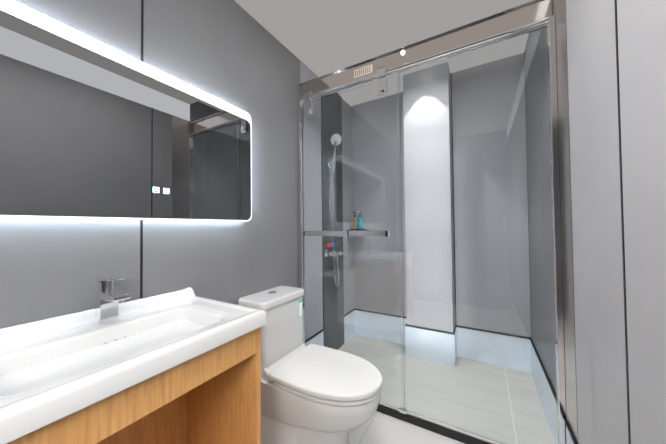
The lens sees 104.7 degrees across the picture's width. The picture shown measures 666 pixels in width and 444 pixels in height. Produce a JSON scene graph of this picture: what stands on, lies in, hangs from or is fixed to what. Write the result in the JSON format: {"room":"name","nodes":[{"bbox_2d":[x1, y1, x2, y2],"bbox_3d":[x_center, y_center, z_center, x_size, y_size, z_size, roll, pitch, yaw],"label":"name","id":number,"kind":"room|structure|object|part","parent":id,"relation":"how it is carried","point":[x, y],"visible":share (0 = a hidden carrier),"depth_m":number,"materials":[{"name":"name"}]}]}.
{"room":"bathroom","nodes":[
{"label":"bathroom","id":0,"kind":"room"},
{"bbox_2d":[0,0,299,328],"bbox_3d":[-0.697,-0.040,1.241,0.100,2.400,3.680,-1,-1,30],"label":"wall","id":1,"kind":"structure","parent":0,"point":[234,53],"depth_m":1.19,"materials":[{"name":"grey paint"}]},
{"bbox_2d":[0,0,251,220],"bbox_3d":[-0.806,-0.318,0.915,0.044,0.615,1.300,-1,-1,30],"label":"mirror","id":2,"kind":"object","parent":1,"relation":"attached to","point":[91,128],"visible":1,"depth_m":0.89,"materials":[{"name":"grey mirror"}]},
{"bbox_2d":[140,0,143,298],"bbox_3d":[-0.763,-0.043,1.025,0.002,2.400,0.008,-1,-1,30],"label":"trim","id":3,"kind":"structure","parent":1,"relation":"attached to","point":[141,221],"depth_m":1.02,"materials":[{"name":"black metal"}]},
{"bbox_2d":[300,60,320,103],"bbox_3d":[-0.009,-0.027,2.329,0.002,2.400,0.908,-1,-1,30],"label":"wall","id":4,"kind":"structure","parent":1,"relation":"attached to","point":[306,73],"depth_m":2.01,"materials":[{"name":"grey paint"}]},
{"bbox_2d":[376,404,490,443],"bbox_3d":[0.399,1.139,1.509,1.485,0.030,0.024,-1,-1,30],"label":"sill","id":5,"kind":"structure","parent":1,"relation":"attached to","point":[442,430],"depth_m":1.42,"materials":[{"name":"black"}]},
{"bbox_2d":[379,403,500,443],"bbox_3d":[0.416,1.136,1.539,1.485,0.036,0.044,-1,-1,30],"label":"sill","id":6,"kind":"structure","parent":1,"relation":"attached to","point":[454,429],"depth_m":1.40,"materials":[{"name":"silver metal"}]},
{"bbox_2d":[297,0,566,443],"bbox_3d":[0.378,0.031,1.514,1.483,2.166,0.112,-1,-1,30],"label":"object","id":7,"kind":"object","parent":6,"relation":"on","point":[430,247],"visible":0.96,"depth_m":1.41,"materials":[{"name":"clear glass"}]},
{"bbox_3d":[-0.235,0.103,1.908,0.025,2.050,0.044,-1,-1,30],"label":"profile frame","id":8,"kind":"part","parent":7,"relation":"part of","materials":[{"name":"silver metal"}]},
{"bbox_3d":[-0.183,-0.909,1.852,0.052,0.058,0.010,-1,-1,30],"label":"roller hook frame","id":9,"kind":"part","parent":7,"relation":"part of","materials":[{"name":"silver metal"}]},
{"bbox_3d":[-0.177,-0.836,1.861,0.060,0.124,0.012,-1,-1,30],"label":"roller clamp frame","id":10,"kind":"part","parent":7,"relation":"part of","materials":[{"name":"silver metal"}]},
{"bbox_3d":[0.057,0.073,1.642,0.600,0.036,0.012,-1,-1,30],"label":"towelbar frame","id":11,"kind":"part","parent":7,"relation":"part of","materials":[{"name":"silver metal"}]},
{"bbox_3d":[0.091,0.118,1.705,0.735,1.985,0.008,-1,-1,30],"label":"glass door frame","id":12,"kind":"part","parent":7,"relation":"part of","materials":[{"name":"clear glass"}]},
{"bbox_3d":[0.197,-0.986,1.683,0.130,0.054,0.002,-1,-1,30],"label":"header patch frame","id":13,"kind":"part","parent":7,"relation":"part of","materials":[{"name":"beige"}]},
{"bbox_3d":[0.087,0.074,1.694,0.600,0.036,0.012,-1,-1,30],"label":"towelbar frame","id":14,"kind":"part","parent":7,"relation":"part of","materials":[{"name":"silver metal"}]},
{"bbox_3d":[0.297,-0.919,1.575,0.052,0.058,0.010,-1,-1,30],"label":"roller hook frame","id":15,"kind":"part","parent":7,"relation":"part of","materials":[{"name":"silver metal"}]},
{"bbox_3d":[0.298,-0.820,1.572,0.038,0.038,0.012,-1,-1,30],"label":"roller foot frame","id":16,"kind":"part","parent":7,"relation":"part of","materials":[{"name":"silver metal"}]},
{"bbox_3d":[0.303,-0.846,1.583,0.060,0.124,0.012,-1,-1,30],"label":"roller clamp frame","id":17,"kind":"part","parent":7,"relation":"part of","materials":[{"name":"silver metal"}]},
{"bbox_3d":[0.411,1.105,1.506,0.040,0.018,0.030,-1,-1,30],"label":"guide frame","id":18,"kind":"part","parent":7,"relation":"part of","materials":[{"name":"silver metal"}]},
{"bbox_3d":[0.388,-1.048,1.571,1.483,0.006,0.024,-1,-1,30],"label":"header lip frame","id":19,"kind":"part","parent":7,"relation":"part of","materials":[{"name":"silver metal"}]},
{"bbox_3d":[0.379,-0.924,1.551,1.433,0.025,0.025,-1,-1,30],"label":"rail frame","id":20,"kind":"part","parent":7,"relation":"part of","materials":[{"name":"silver metal"}]},
{"bbox_3d":[0.388,-0.924,1.567,1.483,0.032,0.008,-1,-1,30],"label":"railback frame","id":21,"kind":"part","parent":7,"relation":"part of","materials":[{"name":"silver metal"}]},
{"bbox_3d":[0.392,-0.991,1.576,1.483,0.110,0.010,-1,-1,30],"label":"header frame","id":22,"kind":"part","parent":7,"relation":"part of","materials":[{"name":"silver metal"}]},
{"bbox_3d":[0.711,0.097,1.370,0.713,2.019,0.008,-1,-1,30],"label":"glass fixed frame","id":23,"kind":"part","parent":7,"relation":"part of","materials":[{"name":"clear glass"}]},
{"bbox_3d":[1.027,0.076,1.178,0.025,2.050,0.044,-1,-1,30],"label":"profile frame","id":24,"kind":"part","parent":7,"relation":"part of","materials":[{"name":"silver metal"}]},
{"bbox_2d":[299,56,341,92],"bbox_3d":[-0.047,-1.260,2.411,0.100,0.070,1.030,-1,-1,30],"label":"wall","id":25,"kind":"structure","parent":0,"point":[308,63],"depth_m":2.09,"materials":[{"name":"white paint"}]},
{"bbox_2d":[234,0,436,58],"bbox_3d":[-0.282,-1.320,0.422,1.685,0.120,2.650,-1,-1,30],"label":"ceiling","id":26,"kind":"structure","parent":0,"point":[298,29],"depth_m":1.56,"materials":[{"name":"white paint"}]},
{"bbox_2d":[349,411,464,443],"bbox_3d":[-0.261,1.169,0.367,1.685,0.060,2.630,-1,-1,30],"label":"floor","id":27,"kind":"structure","parent":0,"point":[379,428],"depth_m":1.40,"materials":[{"name":"tile"}]},
{"bbox_2d":[0,275,266,443],"bbox_3d":[-0.628,0.664,0.755,0.475,0.973,0.720,-1,-1,30],"label":"bathroom vanity","id":28,"kind":"object","parent":27,"relation":"on","point":[183,366],"visible":1,"depth_m":0.76,"materials":[{"name":"white ceramic"}]},
{"bbox_2d":[94,275,130,324],"bbox_3d":[-0.722,0.257,0.841,0.145,0.154,0.052,-1,-1,30],"label":"tap","id":29,"kind":"object","parent":28,"relation":"on","point":[107,298],"depth_m":0.84,"materials":[{"name":"silver metal"}]},
{"bbox_2d":[238,286,382,443],"bbox_3d":[-0.109,0.780,1.360,0.753,0.752,0.392,-1,-1,30],"label":"toilet","id":30,"kind":"object","parent":27,"relation":"on","point":[314,394],"visible":0.75,"depth_m":1.25,"materials":[{"name":"white ceramic"}]},
{"bbox_3d":[-0.349,0.438,1.503,0.207,0.043,0.368,-1,-1,30],"label":"tank lid","id":31,"kind":"part","parent":30,"relation":"part of","materials":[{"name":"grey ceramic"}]},
{"bbox_3d":[-0.349,0.635,1.501,0.193,0.352,0.352,-1,-1,30],"label":"tank","id":32,"kind":"part","parent":30,"relation":"part of","materials":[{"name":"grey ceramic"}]},
{"bbox_3d":[-0.008,0.757,1.302,0.519,0.027,0.392,-1,-1,30],"label":"lid","id":33,"kind":"part","parent":30,"relation":"part of","materials":[{"name":"white plastic"}]},
{"bbox_3d":[-0.001,0.782,1.298,0.495,0.017,0.384,-1,-1,30],"label":"seat","id":34,"kind":"part","parent":30,"relation":"part of","materials":[{"name":"white plastic"}]},
{"bbox_2d":[554,0,665,443],"bbox_3d":[0.417,0.012,0.000,0.100,2.225,2.650,-1,-1,30],"label":"wall","id":35,"kind":"structure","parent":0,"point":[602,416],"depth_m":0.68,"materials":[{"name":"grey paint"}]},
{"bbox_2d":[555,0,577,442],"bbox_3d":[0.986,-0.109,1.089,0.002,1.953,0.152,-1,-1,30],"label":"band","id":36,"kind":"object","parent":35,"relation":"attached to","point":[566,224],"visible":1,"depth_m":1.08,"materials":[{"name":"silver metal"}]},
{"bbox_2d":[566,427,573,443],"bbox_3d":[0.400,0.998,0.038,0.006,0.256,2.520,-1,-1,30],"label":"baseboard","id":37,"kind":"structure","parent":35,"relation":"attached to","point":[569,439],"depth_m":1.10,"materials":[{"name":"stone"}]},
{"bbox_2d":[564,419,577,443],"bbox_3d":[0.396,0.862,0.042,0.011,0.016,2.520,-1,-1,30],"label":"trim","id":38,"kind":"structure","parent":35,"relation":"attached to","point":[570,431],"depth_m":1.07,"materials":[{"name":"black"}]},
{"bbox_2d":[614,0,630,443],"bbox_3d":[0.737,0.021,0.653,0.002,2.225,0.008,-1,-1,30],"label":"trim","id":39,"kind":"structure","parent":35,"relation":"attached to","point":[622,225],"depth_m":0.65,"materials":[{"name":"black"}]},
{"label":"outside","id":40,"kind":"structure","parent":0,"visible":0},
{"bbox_2d":[305,0,529,91],"bbox_3d":[0.639,-1.335,2.015,1.685,0.050,1.030,-1,-1,30],"label":"ceiling","id":41,"kind":"structure","parent":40,"point":[429,20],"depth_m":1.76,"materials":[{"name":"white paint"}]}
]}

